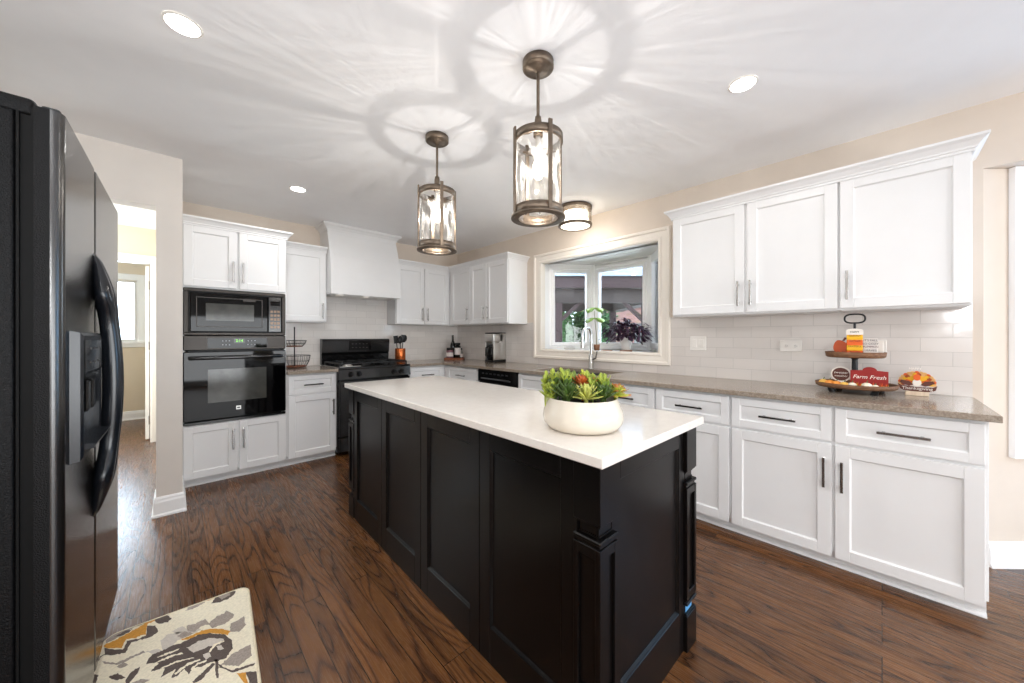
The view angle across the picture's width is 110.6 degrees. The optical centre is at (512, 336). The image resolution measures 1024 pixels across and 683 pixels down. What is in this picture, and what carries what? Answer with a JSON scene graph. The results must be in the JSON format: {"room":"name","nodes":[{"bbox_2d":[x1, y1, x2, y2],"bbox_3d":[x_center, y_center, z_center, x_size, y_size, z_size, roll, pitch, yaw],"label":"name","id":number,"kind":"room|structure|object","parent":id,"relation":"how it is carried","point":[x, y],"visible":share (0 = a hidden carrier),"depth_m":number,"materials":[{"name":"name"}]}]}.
{"room":"kitchen","nodes":[
{"label":"kitchen","id":0,"kind":"room"},
{"bbox_2d":[74,132,182,497],"bbox_3d":[-3.267,-0.010,2.429,1.453,2.520,1.074,0,0,-44],"label":"wall","id":1,"kind":"structure","parent":0,"point":[130,176],"depth_m":2.48,"materials":[{"name":"beige paint"}]},
{"bbox_2d":[151,478,186,518],"bbox_3d":[-2.568,1.182,2.654,0.179,0.135,0.474,0,0,-44],"label":"baseboard","id":2,"kind":"structure","parent":1,"relation":"attached to","point":[170,504],"depth_m":2.49,"materials":[{"name":"white paint"}]},
{"bbox_2d":[118,225,155,411],"bbox_3d":[-4.772,-0.010,3.431,2.270,2.520,4.640,0,0,-44],"label":"wall","id":3,"kind":"structure","parent":0,"point":[131,240],"depth_m":5.28,"materials":[{"name":"beige paint"}]},
{"bbox_2d":[118,273,144,347],"bbox_3d":[-6.000,-0.385,5.066,1.065,1.100,0.160,0,0,-44],"label":"window","id":4,"kind":"structure","parent":3,"relation":"in","point":[138,280],"depth_m":5.36,"materials":[{"name":"white paint"}]},
{"bbox_2d":[122,410,144,420],"bbox_3d":[-6.157,1.182,4.872,1.969,0.135,0.022,0,0,-44],"label":"baseboard","id":5,"kind":"structure","parent":3,"relation":"attached to","point":[137,414],"depth_m":5.32,"materials":[{"name":"white paint"}]},
{"bbox_2d":[118,252,155,441],"bbox_3d":[-4.639,0.292,3.935,1.030,2.485,0.156,0,0,-44],"label":"door frame","id":6,"kind":"structure","parent":3,"relation":"in","point":[122,257],"depth_m":4.20,"materials":[{"name":"white paint"}]},
{"bbox_2d":[145,266,149,438],"bbox_3d":[-4.669,0.195,4.584,0.168,2.090,0.800,0,0,-42],"label":"door","id":7,"kind":"structure","parent":6,"relation":"attached to","point":[147,268],"depth_m":4.28,"materials":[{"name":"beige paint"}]},
{"bbox_2d":[183,201,457,266],"bbox_3d":[-2.032,-0.010,4.464,3.415,2.520,0.150,0,0,-44],"label":"wall","id":8,"kind":"structure","parent":0,"point":[306,234],"depth_m":3.94,"materials":[{"name":"beige paint"}]},
{"bbox_2d":[183,214,327,253],"bbox_3d":[-2.454,-0.950,3.489,1.184,0.070,0.668,0,0,-44],"label":"crown molding","id":9,"kind":"structure","parent":8,"relation":"attached to","point":[187,219],"depth_m":3.17,"materials":[{"name":"white paint"}]},
{"bbox_2d":[286,248,325,322],"bbox_3d":[-2.317,-0.547,3.878,0.456,0.787,0.300,0,0,-44],"label":"upper cabinet","id":10,"kind":"object","parent":8,"relation":"attached to","point":[305,270],"visible":0.84,"depth_m":3.81,"materials":[{"name":"white paint"}]},
{"bbox_2d":[315,221,401,300],"bbox_3d":[-1.825,-0.860,4.279,0.909,0.819,0.401,0,0,-44],"label":"range hood","id":11,"kind":"object","parent":8,"relation":"attached to","point":[361,263],"visible":0.98,"depth_m":4.12,"materials":[{"name":"white paint"}]},
{"bbox_2d":[286,297,456,365],"bbox_3d":[-1.722,-0.103,4.652,2.391,0.895,0.008,0,0,-44],"label":"backsplash","id":12,"kind":"structure","parent":8,"relation":"attached to","point":[346,318],"depth_m":4.48,"materials":[{"name":"tile"}]},
{"bbox_2d":[387,265,449,325],"bbox_3d":[-1.160,-0.549,4.989,1.128,0.783,0.300,0,0,-44],"label":"upper cabinet","id":13,"kind":"object","parent":8,"relation":"attached to","point":[424,300],"visible":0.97,"depth_m":4.76,"materials":[{"name":"white paint"}]},
{"bbox_2d":[0,0,1023,253],"bbox_3d":[-1.059,-1.151,1.825,9.400,0.478,12.500,0,0,-44],"label":"ceiling","id":14,"kind":"structure","parent":0,"point":[338,101],"depth_m":1.79,"materials":[{"name":"paint"}]},
{"bbox_2d":[161,11,203,37],"bbox_3d":[-1.346,-1.268,1.446,0.128,0.003,0.128,0,0,-44],"label":"recessed light","id":15,"kind":"object","parent":14,"relation":"in","point":[178,22],"visible":1,"depth_m":1.44,"materials":[{"name":"white plastic"}]},
{"bbox_2d":[289,186,306,191],"bbox_3d":[-1.851,-1.268,3.054,0.128,0.003,0.128,0,0,-44],"label":"recessed light","id":16,"kind":"object","parent":14,"relation":"in","point":[294,188],"visible":1,"depth_m":3.06,"materials":[{"name":"white plastic"}]},
{"bbox_2d":[417,131,456,255],"bbox_3d":[-0.483,-0.907,2.258,0.250,0.726,0.250,0,0,-26],"label":"pendant light","id":17,"kind":"object","parent":14,"relation":"hanging from","point":[437,139],"visible":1,"depth_m":2.21,"materials":[{"name":"brown metal"}]},
{"bbox_2d":[435,190,438,207],"bbox_3d":[-0.483,-0.875,2.258,0.024,0.100,0.024,0,0,-26],"label":"bulb","id":18,"kind":"object","parent":17,"relation":"attached to","point":[436,191],"depth_m":2.25,"materials":[{"name":"white glass"}]},
{"bbox_2d":[511,50,564,226],"bbox_3d":[0.117,-0.907,1.641,0.250,0.726,0.250,0,0,-23],"label":"pendant light","id":19,"kind":"object","parent":14,"relation":"hanging from","point":[537,64],"visible":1,"depth_m":1.61,"materials":[{"name":"brown metal"}]},
{"bbox_2d":[535,135,540,158],"bbox_3d":[0.117,-0.875,1.641,0.024,0.100,0.024,0,0,-23],"label":"bulb","id":20,"kind":"object","parent":19,"relation":"attached to","point":[537,137],"depth_m":1.63,"materials":[{"name":"white glass"}]},
{"bbox_2d":[558,201,591,231],"bbox_3d":[0.611,-1.173,3.478,0.328,0.194,0.328,0,0,-44],"label":"flush ceiling light","id":21,"kind":"object","parent":14,"relation":"attached to","point":[576,212],"visible":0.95,"depth_m":3.39,"materials":[{"name":"white glass"}]},
{"bbox_2d":[561,209,589,229],"bbox_3d":[0.611,-1.146,3.478,0.278,0.128,0.278,0,0,-44],"label":"diffuser","id":22,"kind":"object","parent":21,"relation":"attached to","point":[575,219],"depth_m":3.38,"materials":[{"name":"white glass"}]},
{"bbox_2d":[728,75,757,92],"bbox_3d":[1.158,-1.268,1.784,0.128,0.003,0.128,0,0,-44],"label":"recessed light","id":23,"kind":"object","parent":14,"relation":"in","point":[744,83],"visible":1,"depth_m":1.78,"materials":[{"name":"white plastic"}]},
{"bbox_2d":[104,419,1023,682],"bbox_3d":[-1.059,1.300,1.825,9.400,0.100,12.500,0,0,-44],"label":"floor","id":24,"kind":"structure","parent":0,"point":[330,605],"depth_m":1.69,"materials":[{"name":"brown wood"}]},
{"bbox_2d":[0,91,123,682],"bbox_3d":[-1.756,0.331,1.023,0.866,1.838,1.000,0,0,-43],"label":"refrigerator","id":25,"kind":"object","parent":24,"relation":"on","point":[62,365],"visible":1,"depth_m":0.90,"materials":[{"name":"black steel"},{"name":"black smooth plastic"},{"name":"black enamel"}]},
{"bbox_2d":[93,588,261,682],"bbox_3d":[-1.262,1.244,1.329,0.482,0.012,0.757,0,0,-40],"label":"rug","id":26,"kind":"object","parent":24,"relation":"on","point":[212,640],"visible":1,"depth_m":1.41,"materials":[{"name":"beige fabric"}]},
{"bbox_2d":[183,224,285,487],"bbox_3d":[-2.622,0.155,3.337,0.730,2.190,0.656,0,0,-44],"label":"oven tower","id":27,"kind":"object","parent":24,"relation":"on","point":[217,259],"visible":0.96,"depth_m":3.10,"materials":[{"name":"white paint"}]},
{"bbox_2d":[183,287,284,334],"bbox_3d":[-2.558,-0.206,3.269,0.713,0.388,0.428,0,0,-44],"label":"microwave","id":28,"kind":"object","parent":27,"relation":"in","point":[205,311],"visible":0.99,"depth_m":3.08,"materials":[{"name":"black metal"}]},
{"bbox_2d":[183,335,285,426],"bbox_3d":[-2.568,0.362,3.278,0.713,0.740,0.562,0,0,-44],"label":"oven","id":29,"kind":"object","parent":27,"relation":"in","point":[226,378],"visible":0.98,"depth_m":3.08,"materials":[{"name":"black metal"}]},
{"bbox_2d":[285,372,336,465],"bbox_3d":[-2.195,0.807,3.747,0.452,0.885,0.656,0,0,-44],"label":"base cabinet","id":30,"kind":"object","parent":24,"relation":"on","point":[311,399],"visible":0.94,"depth_m":3.53,"materials":[{"name":"white paint"}]},
{"bbox_2d":[286,365,337,374],"bbox_3d":[-2.192,0.349,3.744,0.454,0.030,0.650,0,0,-44],"label":"countertop","id":31,"kind":"structure","parent":30,"relation":"on","point":[316,368],"depth_m":3.60,"materials":[{"name":"brown stone"}]},
{"bbox_2d":[286,327,310,367],"bbox_3d":[-2.346,0.112,3.808,0.306,0.429,0.306,0,0,-44],"label":"wire basket","id":32,"kind":"object","parent":31,"relation":"on","point":[294,344],"visible":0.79,"depth_m":3.80,"materials":[{"name":"black metal"}]},
{"bbox_2d":[286,340,306,346],"bbox_3d":[-2.346,0.075,3.808,0.230,0.071,0.230,0,0,-44],"label":"basket","id":33,"kind":"object","parent":32,"relation":"on","point":[294,344],"depth_m":3.75,"materials":[{"name":"black metal"}]},
{"bbox_2d":[320,339,410,452],"bbox_3d":[-1.718,0.624,4.160,0.802,1.192,0.704,0,0,-44],"label":"range","id":34,"kind":"object","parent":24,"relation":"on","point":[356,360],"visible":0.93,"depth_m":4.08,"materials":[{"name":"black metal"}]},
{"bbox_2d":[321,362,409,369],"bbox_3d":[-1.721,0.337,4.163,0.802,0.024,0.612,0,0,-44],"label":"cooktop","id":35,"kind":"object","parent":34,"relation":"in","point":[384,365],"depth_m":3.99,"materials":[{"name":"metal"}]},
{"bbox_2d":[409,365,443,377],"bbox_3d":[-1.264,0.807,4.642,0.510,0.885,0.656,0,0,-44],"label":"base cabinet","id":36,"kind":"object","parent":24,"relation":"on","point":[421,371],"visible":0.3,"depth_m":4.42,"materials":[{"name":"white paint"}]},
{"bbox_2d":[444,365,477,381],"bbox_3d":[-0.433,0.807,4.557,0.678,0.885,0.721,0,0,-44],"label":"base cabinet","id":37,"kind":"object","parent":24,"relation":"on","point":[465,373],"visible":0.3,"depth_m":4.32,"materials":[{"name":"white paint"}]},
{"bbox_2d":[478,369,518,387],"bbox_3d":[0.029,0.809,4.049,0.588,0.882,0.640,0,0,-44],"label":"dishwasher","id":38,"kind":"object","parent":24,"relation":"on","point":[504,378],"visible":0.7,"depth_m":3.82,"materials":[{"name":"black metal"}]},
{"bbox_2d":[345,375,703,682],"bbox_3d":[-0.202,0.790,1.982,0.742,0.920,2.110,0,0,-43],"label":"kitchen island","id":39,"kind":"object","parent":24,"relation":"on","point":[560,557],"visible":0.98,"depth_m":1.32,"materials":[{"name":"black wood"}]},
{"bbox_2d":[345,375,703,469],"bbox_3d":[-0.202,0.345,1.982,0.742,0.031,2.110,0,0,-43],"label":"island countertop","id":40,"kind":"structure","parent":39,"relation":"on","point":[514,414],"depth_m":1.46,"materials":[{"name":"white stone"}]},
{"bbox_2d":[543,396,623,434],"bbox_3d":[0.255,0.274,1.294,0.289,0.109,0.289,0,0,-44],"label":"bowl","id":41,"kind":"object","parent":40,"relation":"on","point":[577,417],"visible":0.78,"depth_m":1.18,"materials":[{"name":"ceramic"}]},
{"bbox_2d":[539,374,558,405],"bbox_3d":[0.134,0.199,1.294,0.077,0.121,0.088,0,0,17],"label":"succulent","id":42,"kind":"object","parent":41,"relation":"in","point":[544,385],"visible":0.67,"depth_m":1.28,"materials":[{"name":"green plant"}]},
{"bbox_2d":[542,367,573,400],"bbox_3d":[0.163,0.186,1.297,0.116,0.148,0.118,0,0,4],"label":"succulent","id":43,"kind":"object","parent":41,"relation":"in","point":[565,378],"visible":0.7,"depth_m":1.26,"materials":[{"name":"green plant"}]},
{"bbox_2d":[550,383,582,401],"bbox_3d":[0.192,0.214,1.239,0.124,0.111,0.130,0,0,-44],"label":"succulent","id":44,"kind":"object","parent":41,"relation":"in","point":[567,392],"visible":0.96,"depth_m":1.22,"materials":[{"name":"green plant"}]},
{"bbox_2d":[563,368,580,399],"bbox_3d":[0.226,0.192,1.355,0.088,0.136,0.082,0,0,-44],"label":"succulent","id":45,"kind":"object","parent":41,"relation":"in","point":[574,374],"visible":0.19,"depth_m":1.34,"materials":[{"name":"green plant"}]},
{"bbox_2d":[572,374,596,400],"bbox_3d":[0.261,0.204,1.316,0.106,0.131,0.098,0,0,-44],"label":"succulent","id":46,"kind":"object","parent":41,"relation":"in","point":[581,379],"visible":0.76,"depth_m":1.29,"materials":[{"name":"orange plant"}]},
{"bbox_2d":[573,383,603,402],"bbox_3d":[0.257,0.215,1.236,0.140,0.108,0.134,0,0,-44],"label":"succulent","id":47,"kind":"object","parent":41,"relation":"in","point":[587,394],"visible":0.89,"depth_m":1.21,"materials":[{"name":"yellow plant"}]},
{"bbox_2d":[580,369,598,399],"bbox_3d":[0.288,0.192,1.346,0.085,0.135,0.084,0,0,-44],"label":"succulent","id":48,"kind":"object","parent":41,"relation":"in","point":[582,370],"visible":0.09,"depth_m":1.35,"materials":[{"name":"green plant"}]},
{"bbox_2d":[585,370,611,402],"bbox_3d":[0.312,0.192,1.288,0.114,0.136,0.106,0,0,-44],"label":"succulent","id":49,"kind":"object","parent":41,"relation":"in","point":[602,379],"visible":0.47,"depth_m":1.27,"materials":[{"name":"green plant"}]},
{"bbox_2d":[590,384,619,401],"bbox_3d":[0.314,0.217,1.243,0.116,0.104,0.113,0,0,-13],"label":"succulent","id":50,"kind":"object","parent":41,"relation":"in","point":[605,389],"visible":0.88,"depth_m":1.22,"materials":[{"name":"green plant"}]},
{"bbox_2d":[609,383,631,399],"bbox_3d":[0.373,0.218,1.286,0.116,0.102,0.114,0,0,-44],"label":"succulent","id":51,"kind":"object","parent":41,"relation":"in","point":[619,387],"visible":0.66,"depth_m":1.27,"materials":[{"name":"yellow plant"}]},
{"bbox_2d":[518,373,578,391],"bbox_3d":[0.595,0.807,3.488,0.678,0.885,0.941,0,0,-44],"label":"base cabinet","id":52,"kind":"object","parent":24,"relation":"on","point":[525,381],"visible":0.05,"depth_m":3.50,"materials":[{"name":"white paint"}]},
{"bbox_2d":[610,382,733,530],"bbox_3d":[1.256,0.807,2.799,0.678,0.885,0.966,0,0,-44],"label":"base cabinet","id":53,"kind":"object","parent":24,"relation":"on","point":[712,471],"visible":0.39,"depth_m":2.34,"materials":[{"name":"white paint"}]},
{"bbox_2d":[731,395,988,618],"bbox_3d":[1.933,0.807,2.094,0.678,0.885,0.987,0,0,-44],"label":"base cabinet","id":54,"kind":"object","parent":24,"relation":"on","point":[895,499],"visible":0.99,"depth_m":1.79,"materials":[{"name":"white paint"}]},
{"bbox_2d":[399,359,1002,422],"bbox_3d":[0.431,0.349,3.321,1.128,0.030,4.894,0,0,-44],"label":"countertop","id":55,"kind":"structure","parent":54,"relation":"on","point":[958,407],"depth_m":2.16,"materials":[{"name":"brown stone"}]},
{"bbox_2d":[395,348,405,360],"bbox_3d":[-1.475,0.244,4.642,0.134,0.179,0.134,0,0,-44],"label":"utensil crock","id":56,"kind":"object","parent":55,"relation":"on","point":[400,353],"visible":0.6,"depth_m":4.59,"materials":[{"name":"orange metal"}]},
{"bbox_2d":[393,336,397,347],"bbox_3d":[-1.513,0.154,4.606,0.081,0.334,0.011,0,0,-44],"label":"spatula","id":57,"kind":"object","parent":56,"relation":"in","point":[394,337],"visible":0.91,"depth_m":4.60,"materials":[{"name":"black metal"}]},
{"bbox_2d":[401,335,405,347],"bbox_3d":[-1.438,0.148,4.647,0.067,0.344,0.011,0,0,-44],"label":"turner","id":58,"kind":"object","parent":56,"relation":"in","point":[402,336],"visible":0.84,"depth_m":4.64,"materials":[{"name":"black plastic"}]},
{"bbox_2d":[444,357,464,359],"bbox_3d":[-0.847,0.320,5.148,0.276,0.027,0.162,0,0,0],"label":"wooden tray","id":59,"kind":"object","parent":55,"relation":"on","point":[461,358],"visible":0.86,"depth_m":5.07,"materials":[{"name":"brown wood"}]},
{"bbox_2d":[446,348,452,357],"bbox_3d":[-0.909,0.241,5.118,0.101,0.154,0.101,0,0,-44],"label":"jar","id":60,"kind":"object","parent":59,"relation":"on","point":[449,352],"visible":0.92,"depth_m":5.08,"materials":[{"name":"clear glass"}]},
{"bbox_2d":[450,335,454,357],"bbox_3d":[-0.877,0.149,5.178,0.076,0.338,0.076,0,0,-44],"label":"wine bottle","id":61,"kind":"object","parent":59,"relation":"on","point":[452,345],"visible":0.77,"depth_m":5.15,"materials":[{"name":"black glass"}]},
{"bbox_2d":[454,343,460,357],"bbox_3d":[-0.802,0.205,5.148,0.093,0.226,0.093,0,0,-44],"label":"oil bottle","id":62,"kind":"object","parent":59,"relation":"on","point":[457,349],"visible":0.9,"depth_m":5.11,"materials":[{"name":"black glass"}]},
{"bbox_2d":[485,332,505,362],"bbox_3d":[-0.246,0.142,4.660,0.302,0.386,0.185,0,0,-44],"label":"coffee maker","id":63,"kind":"object","parent":55,"relation":"on","point":[495,343],"visible":1,"depth_m":4.60,"materials":[{"name":"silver metal"}]},
{"bbox_2d":[555,370,608,375],"bbox_3d":[0.618,0.473,3.442,0.444,0.217,0.794,0,0,-44],"label":"sink","id":64,"kind":"object","parent":55,"relation":"in","point":[596,374],"visible":0.02,"depth_m":3.67,"materials":[{"name":"metal"}]},
{"bbox_2d":[581,326,597,368],"bbox_3d":[0.751,0.116,3.595,0.187,0.438,0.107,0,0,-21],"label":"faucet","id":65,"kind":"object","parent":55,"relation":"on","point":[591,358],"visible":0.94,"depth_m":3.62,"materials":[{"name":"silver metal"}]},
{"bbox_2d":[815,313,898,395],"bbox_3d":[2.073,0.101,2.151,0.368,0.482,0.368,0,0,-44],"label":"tiered tray","id":66,"kind":"object","parent":55,"relation":"on","point":[854,356],"visible":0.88,"depth_m":2.07,"materials":[{"name":"brown wood"}]},
{"bbox_2d":[833,337,846,351],"bbox_3d":[2.023,0.057,2.188,0.016,0.106,0.068,0,0,-44],"label":"pumpkin","id":67,"kind":"object","parent":66,"relation":"on","point":[839,345],"visible":0.73,"depth_m":2.18,"materials":[{"name":"orange"}]},
{"bbox_2d":[831,366,849,381],"bbox_3d":[2.011,0.240,2.175,0.020,0.112,0.092,0,0,-44],"label":"round sign","id":68,"kind":"object","parent":66,"relation":"on","point":[840,373],"visible":0.99,"depth_m":2.17,"materials":[{"name":"wood"}]},
{"bbox_2d":[846,329,862,352],"bbox_3d":[2.052,0.034,2.129,0.019,0.164,0.074,0,0,-44],"label":"sign","id":69,"kind":"object","parent":66,"relation":"on","point":[854,336],"visible":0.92,"depth_m":2.12,"materials":[{"name":"multicoloured wood"}]},
{"bbox_2d":[825,351,886,358],"bbox_3d":[2.073,0.110,2.151,0.272,0.034,0.272,0,0,-44],"label":"tray","id":70,"kind":"object","parent":66,"relation":"on","point":[853,355],"depth_m":2.05,"materials":[{"name":"brown wood"}]},
{"bbox_2d":[815,379,898,390],"bbox_3d":[2.073,0.293,2.151,0.368,0.027,0.368,0,0,-44],"label":"tray","id":71,"kind":"object","parent":66,"relation":"on","point":[892,387],"depth_m":2.03,"materials":[{"name":"brown wood"}]},
{"bbox_2d":[861,380,871,385],"bbox_3d":[2.005,0.272,2.009,0.041,0.048,0.046,0,0,-44],"label":"pumpkin","id":72,"kind":"object","parent":66,"relation":"on","point":[866,383],"visible":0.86,"depth_m":2.00,"materials":[{"name":"white"}]},
{"bbox_2d":[850,367,888,386],"bbox_3d":[2.066,0.237,2.056,0.016,0.119,0.160,0,0,-44],"label":"sign","id":73,"kind":"object","parent":66,"relation":"on","point":[871,374],"visible":0.92,"depth_m":2.05,"materials":[{"name":"red wood"}]},
{"bbox_2d":[863,338,877,352],"bbox_3d":[2.106,0.064,2.087,0.017,0.105,0.067,0,0,-44],"label":"block sign","id":74,"kind":"object","parent":66,"relation":"on","point":[870,345],"visible":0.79,"depth_m":2.08,"materials":[{"name":"white wood"}]},
{"bbox_2d":[878,341,883,352],"bbox_3d":[2.163,0.071,2.100,0.012,0.090,0.046,0,0,-44],"label":"block","id":75,"kind":"object","parent":66,"relation":"on","point":[880,343],"visible":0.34,"depth_m":2.09,"materials":[{"name":"white wood"}]},
{"bbox_2d":[898,367,936,396],"bbox_3d":[2.287,0.256,2.008,0.036,0.158,0.148,0,0,-44],"label":"sign","id":76,"kind":"object","parent":55,"relation":"on","point":[916,378],"visible":1,"depth_m":2.00,"materials":[{"name":"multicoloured wood"}]},
{"bbox_2d":[458,92,1023,402],"bbox_3d":[2.177,-0.010,2.438,0.150,2.520,8.902,0,0,-44],"label":"wall","id":77,"kind":"structure","parent":0,"point":[1003,148],"depth_m":2.35,"materials":[{"name":"beige paint"}]},
{"bbox_2d":[399,252,529,271],"bbox_3d":[-0.592,-0.950,4.616,1.676,0.070,0.703,0,0,15],"label":"crown molding","id":78,"kind":"structure","parent":77,"relation":"attached to","point":[506,255],"depth_m":4.58,"materials":[{"name":"white paint"}]},
{"bbox_2d":[449,268,487,325],"bbox_3d":[-0.642,-0.547,5.000,0.366,0.787,0.509,0,0,-44],"label":"upper cabinet","id":79,"kind":"object","parent":77,"relation":"attached to","point":[459,280],"visible":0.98,"depth_m":4.90,"materials":[{"name":"white paint"}]},
{"bbox_2d":[470,259,526,324],"bbox_3d":[-0.209,-0.547,4.548,0.366,0.787,0.740,0,0,-44],"label":"upper cabinet","id":80,"kind":"object","parent":77,"relation":"attached to","point":[498,289],"visible":0.99,"depth_m":4.35,"materials":[{"name":"white paint"}]},
{"bbox_2d":[534,225,670,365],"bbox_3d":[1.042,-0.360,3.928,0.636,1.240,1.636,0,0,-44],"label":"window","id":81,"kind":"structure","parent":77,"relation":"in","point":[654,260],"depth_m":3.88,"materials":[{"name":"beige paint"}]},
{"bbox_2d":[581,308,608,349],"bbox_3d":[0.891,-0.077,3.865,0.334,0.472,0.306,0,0,-44],"label":"seedling","id":82,"kind":"object","parent":81,"relation":"on","point":[596,346],"visible":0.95,"depth_m":3.83,"materials":[{"name":"plant"}]},
{"bbox_2d":[593,344,599,349],"bbox_3d":[0.912,0.123,3.857,0.072,0.072,0.072,0,0,-44],"label":"pot","id":83,"kind":"object","parent":81,"relation":"on","point":[596,346],"depth_m":3.83,"materials":[{"name":"ceramic"}]},
{"bbox_2d":[599,317,654,351],"bbox_3d":[1.202,-0.022,3.780,0.610,0.362,0.408,0,0,39],"label":"potted plant","id":84,"kind":"object","parent":81,"relation":"on","point":[625,340],"visible":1,"depth_m":3.71,"materials":[{"name":"purple plant"}]},
{"bbox_2d":[457,306,972,396],"bbox_3d":[0.836,0.087,3.720,0.008,0.515,4.897,0,0,-44],"label":"backsplash","id":85,"kind":"structure","parent":77,"relation":"attached to","point":[939,343],"depth_m":2.50,"materials":[{"name":"tile"}]},
{"bbox_2d":[690,336,705,350],"bbox_3d":[1.549,0.058,2.965,0.010,0.117,0.125,0,0,-44],"label":"wall plate","id":86,"kind":"object","parent":85,"relation":"attached to","point":[696,342],"visible":1,"depth_m":2.96,"materials":[{"name":"white plastic"}]},
{"bbox_2d":[780,340,801,351],"bbox_3d":[1.976,0.068,2.521,0.009,0.080,0.124,0,0,-44],"label":"wall plate","id":87,"kind":"object","parent":85,"relation":"attached to","point":[785,345],"visible":1,"depth_m":2.52,"materials":[{"name":"white plastic"}]},
{"bbox_2d":[783,344,797,347],"bbox_3d":[1.973,0.068,2.519,0.003,0.030,0.084,0,0,-44],"label":"receptacle","id":88,"kind":"object","parent":87,"relation":"attached to","point":[784,345],"depth_m":2.52,"materials":[{"name":"white plastic"}]},
{"bbox_2d":[878,340,886,351],"bbox_3d":[2.260,0.060,2.226,0.009,0.080,0.120,0,0,-44],"label":"wall plate","id":89,"kind":"object","parent":85,"relation":"attached to","point":[885,341],"visible":0.03,"depth_m":2.19,"materials":[{"name":"white plastic"}]},
{"bbox_2d":[673,182,842,317],"bbox_3d":[1.703,-0.547,2.558,0.366,0.787,0.972,0,0,-44],"label":"upper cabinet","id":90,"kind":"object","parent":77,"relation":"attached to","point":[779,255],"visible":0.98,"depth_m":2.39,"materials":[{"name":"white paint"}]},
{"bbox_2d":[664,129,990,221],"bbox_3d":[1.868,-0.950,2.376,0.378,0.070,1.555,0,0,-44],"label":"crown molding","id":91,"kind":"structure","parent":77,"relation":"attached to","point":[974,142],"depth_m":2.06,"materials":[{"name":"white paint"}]},
{"bbox_2d":[839,151,972,312],"bbox_3d":[2.210,-0.547,2.030,0.366,0.787,0.490,0,0,-44],"label":"upper cabinet","id":92,"kind":"object","parent":77,"relation":"attached to","point":[906,233],"visible":0.99,"depth_m":1.91,"materials":[{"name":"white paint"}]},
{"bbox_2d":[983,169,1023,541],"bbox_3d":[3.122,0.169,1.979,1.120,2.162,0.120,0,0,1],"label":"wall","id":93,"kind":"structure","parent":0,"point":[1006,474],"depth_m":1.93,"materials":[{"name":"beige paint"}]},
{"bbox_2d":[989,541,1023,568],"bbox_3d":[3.121,1.182,1.908,1.080,0.135,0.022,0,0,1],"label":"baseboard","id":94,"kind":"structure","parent":93,"relation":"attached to","point":[1002,555],"depth_m":1.91,"materials":[{"name":"white paint"}]},
{"bbox_2d":[1008,166,1023,458],"bbox_3d":[3.159,-0.128,1.953,0.935,1.565,0.130,0,0,1],"label":"window","id":95,"kind":"structure","parent":93,"relation":"in","point":[1015,174],"depth_m":1.91,"materials":[{"name":"white paint"}]},
{"label":"outside","id":96,"kind":"structure","parent":0,"visible":0},
{"bbox_3d":[8.718,1.675,22.238,36.616,0.150,60.000,0,0,-44],"label":"ground","id":97,"kind":"structure","parent":96,"visible":0},
{"bbox_2d":[562,312,580,341],"bbox_3d":[2.023,0.218,13.509,1.278,2.764,1.296,0,0,-21],"label":"shrub","id":98,"kind":"object","parent":97,"relation":"on","point":[568,333],"visible":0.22,"depth_m":13.21,"materials":[{"name":"green plant"}]},
{"bbox_2d":[572,312,584,341],"bbox_3d":[2.640,0.134,14.001,1.290,2.931,1.276,0,0,8],"label":"shrub","id":99,"kind":"object","parent":97,"relation":"on","point":[580,327],"visible":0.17,"depth_m":13.71,"materials":[{"name":"green plant"}]},
{"bbox_2d":[578,312,608,341],"bbox_3d":[3.091,0.153,13.507,1.299,2.894,1.254,0,0,36],"label":"shrub","id":100,"kind":"object","parent":97,"relation":"on","point":[604,322],"visible":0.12,"depth_m":13.32,"materials":[{"name":"green plant"}]},
{"bbox_2d":[555,267,641,342],"bbox_3d":[2.323,-0.493,10.550,3.688,4.184,3.700,0,0,0],"label":"gazebo","id":101,"kind":"object","parent":97,"relation":"on","point":[621,290],"visible":0.35,"depth_m":8.95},
{"bbox_2d":[601,312,619,342],"bbox_3d":[3.723,0.196,14.201,1.377,2.806,1.358,0,0,-44],"label":"shrub","id":102,"kind":"object","parent":97,"relation":"on","point":[607,317],"visible":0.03,"depth_m":13.90,"materials":[{"name":"green plant"}]},
{"bbox_2d":[602,307,640,342],"bbox_3d":[8.813,-0.900,24.000,6.184,5.000,4.600,0,0,0],"label":"brick house","id":103,"kind":"structure","parent":97,"relation":"on","point":[627,314],"depth_m":22.00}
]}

